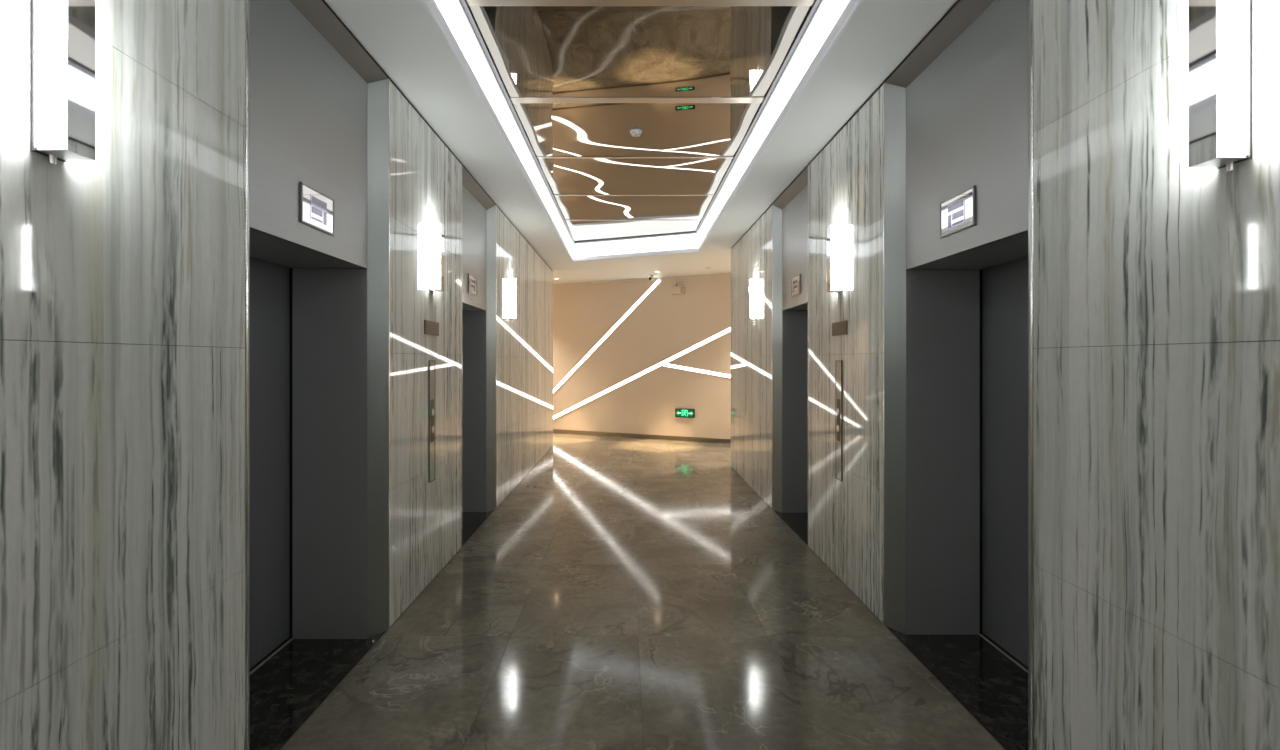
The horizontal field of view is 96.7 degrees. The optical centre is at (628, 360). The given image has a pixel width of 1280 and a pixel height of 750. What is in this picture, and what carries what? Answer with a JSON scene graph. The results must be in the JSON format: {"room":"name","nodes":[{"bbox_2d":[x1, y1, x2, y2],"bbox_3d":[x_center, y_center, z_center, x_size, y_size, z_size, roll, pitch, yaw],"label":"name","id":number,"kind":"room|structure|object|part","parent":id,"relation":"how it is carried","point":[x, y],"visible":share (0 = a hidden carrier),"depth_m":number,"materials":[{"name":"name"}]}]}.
{"room":"elevator lobby","nodes":[
{"label":"elevator lobby","id":0,"kind":"room"},
{"bbox_2d":[0,0,552,749],"bbox_3d":[-1.760,-0.050,3.779,0.750,3.200,13.358,0,0,0],"label":"wall","id":1,"kind":"structure","parent":0,"point":[122,270],"depth_m":1.68,"materials":[{"name":"grey stone"}]},
{"bbox_2d":[31,0,94,164],"bbox_3d":[-1.344,-0.712,1.357,0.082,0.487,0.076,0,0,0],"label":"wall sconce","id":2,"kind":"object","parent":1,"relation":"attached to","point":[62,31],"visible":1,"depth_m":1.32,"materials":[{"name":"white glass"}]},
{"bbox_3d":[-1.382,-0.722,1.357,0.008,0.467,0.076,0,0,0],"label":"plate","id":3,"kind":"part","parent":2,"relation":"part of","materials":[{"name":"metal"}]},
{"bbox_3d":[-1.344,-0.725,1.357,0.074,0.454,0.066,0,0,0],"label":"lamp shade","id":4,"kind":"part","parent":2,"relation":"part of","materials":[{"name":"white glass"}]},
{"bbox_3d":[-1.305,-0.722,1.357,0.004,0.464,0.068,0,0,0],"label":"mirror plate","id":5,"kind":"part","parent":2,"relation":"part of","materials":[{"name":"silver metal"}]},
{"bbox_3d":[-1.397,-0.446,1.339,0.023,0.796,1.436,0,0,0],"label":"marble panel","id":6,"kind":"part","parent":1,"relation":"part of","materials":[{"name":"grey stone"}]},
{"bbox_3d":[-1.397,0.354,1.339,0.024,0.800,1.436,0,0,0],"label":"marble panel","id":7,"kind":"part","parent":1,"relation":"part of","materials":[{"name":"grey stone"}]},
{"bbox_3d":[-1.397,1.151,1.339,0.024,0.789,1.436,0,0,0],"label":"marble panel","id":8,"kind":"part","parent":1,"relation":"part of","materials":[{"name":"grey stone"}]},
{"bbox_3d":[-1.397,-1.238,1.339,0.024,0.783,1.436,0,0,0],"label":"marble panel","id":9,"kind":"part","parent":1,"relation":"part of","materials":[{"name":"grey stone"}]},
{"bbox_2d":[245,0,389,749],"bbox_3d":[-1.684,-0.025,2.678,0.602,3.210,1.237,0,0,0],"label":"entrance","id":10,"kind":"object","parent":1,"relation":"attached to","point":[317,105],"visible":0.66,"depth_m":3.05,"materials":[{"name":"metal"}]},
{"bbox_3d":[-1.399,-0.040,2.064,0.032,3.180,0.011,0,0,0],"label":"edge trim","id":11,"kind":"part","parent":10,"relation":"part of","materials":[{"name":"metal"}]},
{"bbox_3d":[-1.873,1.558,2.678,0.011,0.025,0.985,0,0,0],"label":"sill","id":12,"kind":"part","parent":10,"relation":"part of","materials":[{"name":"silver metal"}]},
{"bbox_3d":[-1.905,0.481,2.950,0.030,2.113,0.540,0,0,0],"label":"door","id":13,"kind":"part","parent":10,"relation":"part of","materials":[{"name":"metal"}]},
{"bbox_3d":[-1.679,-0.531,2.678,0.386,0.028,0.985,0,0,0],"label":"soffit panel","id":14,"kind":"part","parent":10,"relation":"part of","materials":[{"name":"grey metal"}]},
{"bbox_3d":[-1.470,-1.030,2.678,0.030,1.031,0.983,0,0,0],"label":"header panel","id":15,"kind":"part","parent":10,"relation":"part of","materials":[{"name":"metal"}]},
{"bbox_2d":[300,181,334,235],"bbox_3d":[-1.450,-0.705,2.660,0.010,0.180,0.284,0,0,0],"label":"indicator","id":16,"kind":"object","parent":10,"relation":"attached to","point":[317,209],"visible":1,"depth_m":2.64,"materials":[{"name":"metal"}]},
{"bbox_3d":[-1.446,-1.587,2.678,0.119,0.085,1.211,0,0,0],"label":"head trim","id":17,"kind":"part","parent":10,"relation":"part of","materials":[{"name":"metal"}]},
{"bbox_3d":[-1.399,-0.040,3.291,0.032,3.180,0.011,0,0,0],"label":"edge trim","id":18,"kind":"part","parent":10,"relation":"part of","materials":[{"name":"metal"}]},
{"bbox_3d":[-1.397,-1.238,4.010,0.024,0.783,1.424,0,0,0],"label":"marble panel","id":19,"kind":"part","parent":1,"relation":"part of","materials":[{"name":"grey stone"}]},
{"bbox_3d":[-1.397,-0.446,4.010,0.024,0.796,1.424,0,0,0],"label":"marble panel","id":20,"kind":"part","parent":1,"relation":"part of","materials":[{"name":"grey stone"}]},
{"bbox_3d":[-1.397,0.354,4.010,0.024,0.800,1.424,0,0,0],"label":"marble panel","id":21,"kind":"part","parent":1,"relation":"part of","materials":[{"name":"grey stone"}]},
{"bbox_3d":[-1.397,1.151,4.010,0.024,0.789,1.424,0,0,0],"label":"marble panel","id":22,"kind":"part","parent":1,"relation":"part of","materials":[{"name":"grey stone"}]},
{"bbox_2d":[428,360,434,482],"bbox_3d":[-1.378,0.420,3.997,0.014,0.848,0.114,0,0,0],"label":"panel","id":23,"kind":"object","parent":1,"relation":"attached to","point":[431,363],"visible":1,"depth_m":3.98,"materials":[{"name":"grey metal"}]},
{"bbox_2d":[424,320,438,335],"bbox_3d":[-1.380,-0.231,3.998,0.010,0.098,0.286,0,0,0],"label":"plate","id":24,"kind":"object","parent":1,"relation":"attached to","point":[430,327],"visible":1,"depth_m":3.97,"materials":[{"name":"brown metal"}]},
{"bbox_2d":[429,224,443,293],"bbox_3d":[-1.344,-0.712,3.991,0.082,0.487,0.076,0,0,0],"label":"wall sconce","id":25,"kind":"object","parent":1,"relation":"attached to","point":[436,231],"visible":1,"depth_m":3.96,"materials":[{"name":"white glass"}]},
{"bbox_3d":[-1.382,-0.722,3.991,0.008,0.467,0.076,0,0,0],"label":"plate","id":26,"kind":"part","parent":25,"relation":"part of","materials":[{"name":"metal"}]},
{"bbox_3d":[-1.344,-0.725,3.991,0.074,0.454,0.066,0,0,0],"label":"lamp shade","id":27,"kind":"part","parent":25,"relation":"part of","materials":[{"name":"white glass"}]},
{"bbox_3d":[-1.305,-0.722,3.991,0.004,0.464,0.068,0,0,0],"label":"mirror plate","id":28,"kind":"part","parent":25,"relation":"part of","materials":[{"name":"silver metal"}]},
{"bbox_2d":[461,166,495,547],"bbox_3d":[-1.684,-0.025,5.340,0.602,3.210,1.232,0,0,0],"label":"entrance","id":29,"kind":"object","parent":1,"relation":"attached to","point":[478,210],"visible":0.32,"depth_m":5.83,"materials":[{"name":"metal"}]},
{"bbox_2d":[468,273,476,296],"bbox_3d":[-1.450,-0.705,5.300,0.010,0.180,0.284,0,0,0],"label":"indicator","id":30,"kind":"object","parent":29,"relation":"attached to","point":[472,280],"visible":1,"depth_m":5.28,"materials":[{"name":"metal"}]},
{"bbox_3d":[-1.679,-0.531,5.340,0.386,0.028,0.980,0,0,0],"label":"soffit panel","id":31,"kind":"part","parent":29,"relation":"part of","materials":[{"name":"grey metal"}]},
{"bbox_3d":[-1.470,-1.030,5.340,0.030,1.031,0.978,0,0,0],"label":"header panel","id":32,"kind":"part","parent":29,"relation":"part of","materials":[{"name":"metal"}]},
{"bbox_3d":[-1.446,-1.587,5.340,0.119,0.085,1.206,0,0,0],"label":"head trim","id":33,"kind":"part","parent":29,"relation":"part of","materials":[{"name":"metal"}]},
{"bbox_3d":[-1.397,-1.238,6.704,0.024,0.783,1.493,0,0,0],"label":"marble panel","id":34,"kind":"part","parent":1,"relation":"part of","materials":[{"name":"grey stone"}]},
{"bbox_3d":[-1.397,-0.446,6.704,0.024,0.796,1.493,0,0,0],"label":"marble panel","id":35,"kind":"part","parent":1,"relation":"part of","materials":[{"name":"grey stone"}]},
{"bbox_3d":[-1.397,0.354,6.704,0.024,0.800,1.493,0,0,0],"label":"marble panel","id":36,"kind":"part","parent":1,"relation":"part of","materials":[{"name":"grey stone"}]},
{"bbox_3d":[-1.397,1.151,6.704,0.024,0.789,1.493,0,0,0],"label":"marble panel","id":37,"kind":"part","parent":1,"relation":"part of","materials":[{"name":"grey stone"}]},
{"bbox_2d":[509,279,517,320],"bbox_3d":[-1.344,-0.712,6.654,0.082,0.487,0.076,0,0,0],"label":"wall sconce","id":38,"kind":"object","parent":1,"relation":"attached to","point":[513,283],"visible":1,"depth_m":6.62,"materials":[{"name":"white glass"}]},
{"bbox_3d":[-1.382,-0.722,6.654,0.008,0.467,0.076,0,0,0],"label":"plate","id":39,"kind":"part","parent":38,"relation":"part of","materials":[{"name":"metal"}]},
{"bbox_3d":[-1.344,-0.725,6.654,0.074,0.454,0.066,0,0,0],"label":"lamp shade","id":40,"kind":"part","parent":38,"relation":"part of","materials":[{"name":"white glass"}]},
{"bbox_3d":[-1.305,-0.722,6.654,0.004,0.464,0.068,0,0,0],"label":"mirror plate","id":41,"kind":"part","parent":38,"relation":"part of","materials":[{"name":"silver metal"}]},
{"bbox_3d":[-1.397,-1.238,8.198,0.024,0.783,1.493,0,0,0],"label":"marble panel","id":42,"kind":"part","parent":1,"relation":"part of","materials":[{"name":"grey stone"}]},
{"bbox_3d":[-1.397,-0.446,8.198,0.024,0.796,1.493,0,0,0],"label":"marble panel","id":43,"kind":"part","parent":1,"relation":"part of","materials":[{"name":"grey stone"}]},
{"bbox_3d":[-1.397,0.354,8.198,0.024,0.800,1.493,0,0,0],"label":"marble panel","id":44,"kind":"part","parent":1,"relation":"part of","materials":[{"name":"grey stone"}]},
{"bbox_3d":[-1.397,1.151,8.198,0.024,0.789,1.493,0,0,0],"label":"marble panel","id":45,"kind":"part","parent":1,"relation":"part of","materials":[{"name":"grey stone"}]},
{"bbox_3d":[-1.397,-1.238,9.693,0.024,0.783,1.493,0,0,0],"label":"marble panel","id":46,"kind":"part","parent":1,"relation":"part of","materials":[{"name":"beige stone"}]},
{"bbox_3d":[-1.397,-0.446,9.693,0.024,0.796,1.493,0,0,0],"label":"marble panel","id":47,"kind":"part","parent":1,"relation":"part of","materials":[{"name":"grey stone"}]},
{"bbox_3d":[-1.397,0.354,9.693,0.024,0.800,1.493,0,0,0],"label":"marble panel","id":48,"kind":"part","parent":1,"relation":"part of","materials":[{"name":"grey stone"}]},
{"bbox_3d":[-1.397,1.151,9.693,0.024,0.789,1.493,0,0,0],"label":"marble panel","id":49,"kind":"part","parent":1,"relation":"part of","materials":[{"name":"grey stone"}]},
{"bbox_2d":[324,0,957,283],"bbox_3d":[0.000,-1.900,5.475,10.400,0.500,17.050,0,0,0],"label":"ceiling","id":50,"kind":"structure","parent":0,"point":[694,76],"depth_m":3.97,"materials":[{"name":"white paint"}]},
{"bbox_2d":[435,0,574,256],"bbox_3d":[-0.926,-1.831,3.610,0.088,0.242,11.620,0,0,0],"label":"light","id":51,"kind":"object","parent":50,"relation":"attached to","point":[457,15],"visible":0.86,"depth_m":3.94,"materials":[{"name":"white plastic"}]},
{"bbox_3d":[-0.930,-1.820,3.610,0.016,0.216,2.320,0,0,0],"label":"opal panel","id":52,"kind":"part","parent":51,"relation":"part of","materials":[{"name":"white plastic"}]},
{"bbox_3d":[-0.930,-1.820,5.934,0.016,0.216,2.320,0,0,0],"label":"opal panel","id":53,"kind":"part","parent":51,"relation":"part of","materials":[{"name":"white plastic"}]},
{"bbox_3d":[-0.930,-1.820,8.258,0.016,0.216,2.320,0,0,0],"label":"opal panel","id":54,"kind":"part","parent":51,"relation":"part of","materials":[{"name":"white plastic"}]},
{"bbox_3d":[0.065,-1.956,8.662,1.946,0.008,1.481,0,0,0],"label":"mirror panel","id":55,"kind":"part","parent":50,"relation":"part of","materials":[{"name":"brown metal"}]},
{"bbox_3d":[0.065,-1.957,7.310,1.946,0.009,1.136,0,0,0],"label":"mirror panel","id":56,"kind":"part","parent":50,"relation":"part of","materials":[{"name":"brown metal"}]},
{"bbox_3d":[0.065,-1.957,6.095,1.946,0.009,1.206,0,0,0],"label":"mirror panel","id":57,"kind":"part","parent":50,"relation":"part of","materials":[{"name":"brown metal"}]},
{"bbox_2d":[573,232,697,257],"bbox_3d":[0.067,-1.831,9.021,2.130,0.242,0.088,0,0,22],"label":"light","id":58,"kind":"object","parent":50,"relation":"attached to","point":[688,240],"visible":0.91,"depth_m":8.98,"materials":[{"name":"white"}]},
{"bbox_3d":[0.067,-1.939,9.019,2.130,0.018,0.032,0,0,22],"label":"frame","id":59,"kind":"part","parent":58,"relation":"part of","materials":[{"name":"white paint"}]},
{"bbox_2d":[630,129,641,136],"bbox_3d":[0.064,-1.937,4.849,0.104,0.046,0.104,0,0,0],"label":"smoke detector","id":60,"kind":"object","parent":50,"relation":"attached to","point":[634,132],"visible":1,"depth_m":4.82,"materials":[{"name":"white plastic"}]},
{"bbox_3d":[0.065,-1.957,4.870,1.946,0.008,1.156,0,0,0],"label":"mirror panel","id":61,"kind":"part","parent":50,"relation":"part of","materials":[{"name":"brown metal"}]},
{"bbox_3d":[0.065,-1.957,3.680,1.946,0.009,1.136,0,0,0],"label":"mirror panel","id":62,"kind":"part","parent":50,"relation":"part of","materials":[{"name":"brown mirror"}]},
{"bbox_2d":[696,0,849,246],"bbox_3d":[1.056,-1.831,3.205,0.088,0.242,10.810,0,0,0],"label":"light","id":63,"kind":"object","parent":50,"relation":"attached to","point":[823,15],"visible":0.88,"depth_m":3.89,"materials":[{"name":"white plastic"}]},
{"bbox_3d":[1.060,-1.820,7.529,0.016,0.216,2.158,0,0,0],"label":"opal panel","id":64,"kind":"part","parent":63,"relation":"part of","materials":[{"name":"white plastic"}]},
{"bbox_3d":[1.060,-1.820,5.367,0.016,0.216,2.158,0,0,0],"label":"opal panel","id":65,"kind":"part","parent":63,"relation":"part of","materials":[{"name":"white plastic"}]},
{"bbox_3d":[1.060,-1.820,3.205,0.016,0.216,2.158,0,0,0],"label":"opal panel","id":66,"kind":"part","parent":63,"relation":"part of","materials":[{"name":"white plastic"}]},
{"bbox_2d":[553,273,730,438],"bbox_3d":[0.000,-0.050,11.620,11.048,3.200,0.182,0,0,24],"label":"wall","id":67,"kind":"structure","parent":0,"point":[664,324],"depth_m":11.38,"materials":[{"name":"beige paint"}]},
{"bbox_2d":[553,279,660,393],"bbox_3d":[-0.894,-0.072,11.915,3.365,3.102,0.011,0,0,24],"label":"light","id":68,"kind":"object","parent":67,"relation":"attached to","point":[658,281],"visible":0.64,"depth_m":11.71,"materials":[{"name":"white plastic"}]},
{"bbox_2d":[591,278,648,282],"bbox_3d":[-0.183,-1.634,11.585,1.282,0.028,0.029,0,0,24],"label":"cable trunking","id":69,"kind":"object","parent":67,"relation":"attached to","point":[642,278],"visible":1,"depth_m":11.57,"materials":[{"name":"white plastic"}]},
{"bbox_2d":[553,429,730,443],"bbox_3d":[0.000,1.508,11.512,10.972,0.085,0.014,0,0,24],"label":"baseboard","id":70,"kind":"structure","parent":67,"relation":"attached to","point":[577,432],"depth_m":11.36,"materials":[{"name":"brown metal"}]},
{"bbox_2d":[553,327,730,419],"bbox_3d":[0.894,-0.072,11.110,6.514,3.116,0.011,0,0,24],"label":"light","id":71,"kind":"object","parent":67,"relation":"attached to","point":[727,330],"visible":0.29,"depth_m":11.33,"materials":[{"name":"white plastic"}]},
{"bbox_2d":[672,281,684,294],"bbox_3d":[0.972,-1.423,11.052,0.260,0.250,0.091,0,0,24],"label":"emergency light","id":72,"kind":"object","parent":67,"relation":"attached to","point":[676,289],"visible":1,"depth_m":11.01,"materials":[{"name":"beige plastic"}]},
{"bbox_2d":[675,408,694,417],"bbox_3d":[1.093,1.008,11.008,0.390,0.170,0.036,0,0,24],"label":"exit sign","id":73,"kind":"object","parent":67,"relation":"attached to","point":[679,412],"visible":1,"depth_m":10.99,"materials":[{"name":"green plastic"}]},
{"bbox_2d":[664,363,730,377],"bbox_3d":[1.917,0.290,10.650,2.688,0.514,0.011,0,0,24],"label":"light","id":74,"kind":"object","parent":67,"relation":"attached to","point":[666,364],"visible":0.52,"depth_m":10.91,"materials":[{"name":"white plastic"}]},
{"bbox_2d":[280,433,1005,749],"bbox_3d":[0.000,1.610,5.600,10.400,0.120,17.200,0,0,0],"label":"floor","id":75,"kind":"structure","parent":0,"point":[626,593],"depth_m":3.19,"materials":[{"name":"stone"}]},
{"bbox_2d":[731,0,1279,749],"bbox_3d":[1.875,-0.050,2.724,0.750,3.200,11.248,0,0,0],"label":"wall","id":76,"kind":"structure","parent":0,"point":[1157,276],"depth_m":1.73,"materials":[{"name":"grey stone"}]},
{"bbox_3d":[1.512,-1.238,7.733,0.024,0.783,1.192,0,0,0],"label":"marble panel","id":77,"kind":"part","parent":76,"relation":"part of","materials":[{"name":"grey stone"}]},
{"bbox_3d":[1.512,-0.446,7.733,0.024,0.796,1.192,0,0,0],"label":"marble panel","id":78,"kind":"part","parent":76,"relation":"part of","materials":[{"name":"grey stone"}]},
{"bbox_3d":[1.512,0.354,7.733,0.024,0.800,1.192,0,0,0],"label":"marble panel","id":79,"kind":"part","parent":76,"relation":"part of","materials":[{"name":"grey stone"}]},
{"bbox_3d":[1.512,1.151,7.733,0.024,0.789,1.192,0,0,0],"label":"marble panel","id":80,"kind":"part","parent":76,"relation":"part of","materials":[{"name":"grey stone"}]},
{"bbox_2d":[749,279,756,320],"bbox_3d":[1.459,-0.712,6.676,0.082,0.487,0.076,0,0,0],"label":"wall sconce","id":81,"kind":"object","parent":76,"relation":"attached to","point":[752,282],"visible":1,"depth_m":6.64,"materials":[{"name":"white glass"}]},
{"bbox_3d":[1.420,-0.722,6.676,0.004,0.464,0.068,0,0,0],"label":"mirror plate","id":82,"kind":"part","parent":81,"relation":"part of","materials":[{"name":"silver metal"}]},
{"bbox_3d":[1.459,-0.725,6.676,0.074,0.454,0.066,0,0,0],"label":"lamp shade","id":83,"kind":"part","parent":81,"relation":"part of","materials":[{"name":"white glass"}]},
{"bbox_3d":[1.497,-0.722,6.676,0.008,0.467,0.076,0,0,0],"label":"plate","id":84,"kind":"part","parent":81,"relation":"part of","materials":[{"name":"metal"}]},
{"bbox_3d":[1.512,-1.238,6.539,0.024,0.783,1.192,0,0,0],"label":"marble panel","id":85,"kind":"part","parent":76,"relation":"part of","materials":[{"name":"grey stone"}]},
{"bbox_3d":[1.512,-0.446,6.539,0.024,0.796,1.192,0,0,0],"label":"marble panel","id":86,"kind":"part","parent":76,"relation":"part of","materials":[{"name":"grey stone"}]},
{"bbox_3d":[1.512,0.354,6.539,0.024,0.800,1.192,0,0,0],"label":"marble panel","id":87,"kind":"part","parent":76,"relation":"part of","materials":[{"name":"grey stone"}]},
{"bbox_3d":[1.512,1.151,6.539,0.024,0.789,1.192,0,0,0],"label":"marble panel","id":88,"kind":"part","parent":76,"relation":"part of","materials":[{"name":"grey stone"}]},
{"bbox_2d":[772,166,808,546],"bbox_3d":[1.799,-0.025,5.343,0.602,3.210,1.197,0,0,0],"label":"entrance","id":89,"kind":"object","parent":76,"relation":"attached to","point":[790,211],"visible":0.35,"depth_m":5.82,"materials":[{"name":"metal"}]},
{"bbox_3d":[1.560,-1.587,5.343,0.119,0.085,1.171,0,0,0],"label":"head trim","id":90,"kind":"part","parent":89,"relation":"part of","materials":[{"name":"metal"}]},
{"bbox_3d":[1.585,-1.030,5.343,0.030,1.031,0.943,0,0,0],"label":"header panel","id":91,"kind":"part","parent":89,"relation":"part of","materials":[{"name":"metal"}]},
{"bbox_2d":[791,274,800,296],"bbox_3d":[1.565,-0.705,5.330,0.010,0.180,0.284,0,0,0],"label":"indicator","id":92,"kind":"object","parent":89,"relation":"attached to","point":[796,280],"visible":1,"depth_m":5.30,"materials":[{"name":"metal"}]},
{"bbox_3d":[1.567,-0.705,5.330,0.005,0.162,0.266,0,0,0],"label":"plate","id":93,"kind":"part","parent":92,"relation":"part of","materials":[{"name":"silver metal"}]},
{"bbox_3d":[1.794,-0.531,5.343,0.386,0.028,0.945,0,0,0],"label":"soffit panel","id":94,"kind":"part","parent":89,"relation":"part of","materials":[{"name":"grey metal"}]},
{"bbox_3d":[1.514,-0.040,4.750,0.032,3.180,0.011,0,0,0],"label":"edge trim","id":95,"kind":"part","parent":89,"relation":"part of","materials":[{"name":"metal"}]},
{"bbox_2d":[827,225,841,294],"bbox_3d":[1.459,-0.712,4.030,0.082,0.487,0.076,0,0,0],"label":"wall sconce","id":96,"kind":"object","parent":76,"relation":"attached to","point":[834,233],"visible":1,"depth_m":4.00,"materials":[{"name":"white glass"}]},
{"bbox_3d":[1.420,-0.722,4.030,0.004,0.464,0.068,0,0,0],"label":"mirror plate","id":97,"kind":"part","parent":96,"relation":"part of","materials":[{"name":"silver metal"}]},
{"bbox_3d":[1.459,-0.725,4.030,0.074,0.454,0.066,0,0,0],"label":"lamp shade","id":98,"kind":"part","parent":96,"relation":"part of","materials":[{"name":"white glass"}]},
{"bbox_3d":[1.497,-0.722,4.030,0.008,0.467,0.076,0,0,0],"label":"plate","id":99,"kind":"part","parent":96,"relation":"part of","materials":[{"name":"metal"}]},
{"bbox_2d":[835,360,842,480],"bbox_3d":[1.493,0.420,4.045,0.014,0.848,0.114,0,0,0],"label":"panel","id":100,"kind":"object","parent":76,"relation":"attached to","point":[838,363],"visible":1,"depth_m":4.03,"materials":[{"name":"grey metal"}]},
{"bbox_3d":[1.497,0.420,4.045,0.006,0.840,0.106,0,0,0],"label":"plate","id":101,"kind":"part","parent":100,"relation":"part of","materials":[{"name":"grey metal"}]},
{"bbox_2d":[832,320,846,335],"bbox_3d":[1.495,-0.231,4.040,0.010,0.098,0.286,0,0,0],"label":"plate","id":102,"kind":"object","parent":76,"relation":"attached to","point":[838,328],"visible":1,"depth_m":4.02,"materials":[{"name":"brown metal"}]},
{"bbox_3d":[1.512,-1.238,4.045,0.023,0.783,1.394,0,0,0],"label":"marble panel","id":103,"kind":"part","parent":76,"relation":"part of","materials":[{"name":"grey stone"}]},
{"bbox_3d":[1.512,-0.446,4.045,0.024,0.796,1.394,0,0,0],"label":"marble panel","id":104,"kind":"part","parent":76,"relation":"part of","materials":[{"name":"grey stone"}]},
{"bbox_3d":[1.512,0.354,4.045,0.024,0.800,1.394,0,0,0],"label":"marble panel","id":105,"kind":"part","parent":76,"relation":"part of","materials":[{"name":"grey stone"}]},
{"bbox_3d":[1.512,1.151,4.045,0.024,0.789,1.394,0,0,0],"label":"marble panel","id":106,"kind":"part","parent":76,"relation":"part of","materials":[{"name":"grey stone"}]},
{"bbox_2d":[883,0,1034,749],"bbox_3d":[1.799,-0.025,2.728,0.602,3.210,1.237,0,0,0],"label":"entrance","id":107,"kind":"object","parent":76,"relation":"attached to","point":[958,112],"visible":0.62,"depth_m":3.09,"materials":[{"name":"metal"}]},
{"bbox_3d":[1.514,-0.040,3.341,0.032,3.180,0.011,0,0,0],"label":"edge trim","id":108,"kind":"part","parent":107,"relation":"part of","materials":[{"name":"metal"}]},
{"bbox_3d":[1.560,-1.587,2.728,0.119,0.085,1.211,0,0,0],"label":"head trim","id":109,"kind":"part","parent":107,"relation":"part of","materials":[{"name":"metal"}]},
{"bbox_2d":[939,185,974,237],"bbox_3d":[1.565,-0.705,2.715,0.010,0.180,0.284,0,0,0],"label":"indicator","id":110,"kind":"object","parent":107,"relation":"attached to","point":[957,212],"visible":1,"depth_m":2.70,"materials":[{"name":"metal"}]},
{"bbox_3d":[1.585,-1.030,2.728,0.030,1.031,0.983,0,0,0],"label":"header panel","id":111,"kind":"part","parent":107,"relation":"part of","materials":[{"name":"metal"}]},
{"bbox_3d":[1.794,-0.531,2.728,0.386,0.028,0.985,0,0,0],"label":"soffit panel","id":112,"kind":"part","parent":107,"relation":"part of","materials":[{"name":"grey metal"}]},
{"bbox_3d":[1.988,1.558,2.728,0.011,0.025,0.985,0,0,0],"label":"sill","id":113,"kind":"part","parent":107,"relation":"part of","materials":[{"name":"silver metal"}]},
{"bbox_3d":[2.020,0.481,3.000,0.030,2.113,0.540,0,0,0],"label":"door","id":114,"kind":"part","parent":107,"relation":"part of","materials":[{"name":"metal"}]},
{"bbox_3d":[1.514,-0.040,2.115,0.032,3.180,0.011,0,0,0],"label":"edge trim","id":115,"kind":"part","parent":107,"relation":"part of","materials":[{"name":"metal"}]},
{"bbox_3d":[1.512,-1.238,1.389,0.024,0.783,1.436,0,0,0],"label":"marble panel","id":116,"kind":"part","parent":76,"relation":"part of","materials":[{"name":"grey stone"}]},
{"bbox_3d":[1.512,-0.446,1.389,0.024,0.796,1.436,0,0,0],"label":"marble panel","id":117,"kind":"part","parent":76,"relation":"part of","materials":[{"name":"grey stone"}]},
{"bbox_3d":[1.512,0.354,1.389,0.024,0.800,1.436,0,0,0],"label":"marble panel","id":118,"kind":"part","parent":76,"relation":"part of","materials":[{"name":"grey stone"}]},
{"bbox_3d":[1.512,1.151,1.389,0.024,0.789,1.436,0,0,0],"label":"marble panel","id":119,"kind":"part","parent":76,"relation":"part of","materials":[{"name":"grey stone"}]},
{"bbox_2d":[1189,0,1251,171],"bbox_3d":[1.459,-0.712,1.407,0.082,0.487,0.076,0,0,0],"label":"wall sconce","id":120,"kind":"object","parent":76,"relation":"attached to","point":[1220,31],"visible":1,"depth_m":1.37,"materials":[{"name":"white glass"}]},
{"bbox_3d":[1.420,-0.722,1.407,0.004,0.464,0.068,0,0,0],"label":"mirror plate","id":121,"kind":"part","parent":120,"relation":"part of","materials":[{"name":"silver metal"}]},
{"bbox_3d":[1.459,-0.725,1.407,0.074,0.454,0.066,0,0,0],"label":"lamp shade","id":122,"kind":"part","parent":120,"relation":"part of","materials":[{"name":"white glass"}]},
{"bbox_3d":[1.497,-0.722,1.407,0.008,0.467,0.076,0,0,0],"label":"plate","id":123,"kind":"part","parent":120,"relation":"part of","materials":[{"name":"metal"}]}
]}

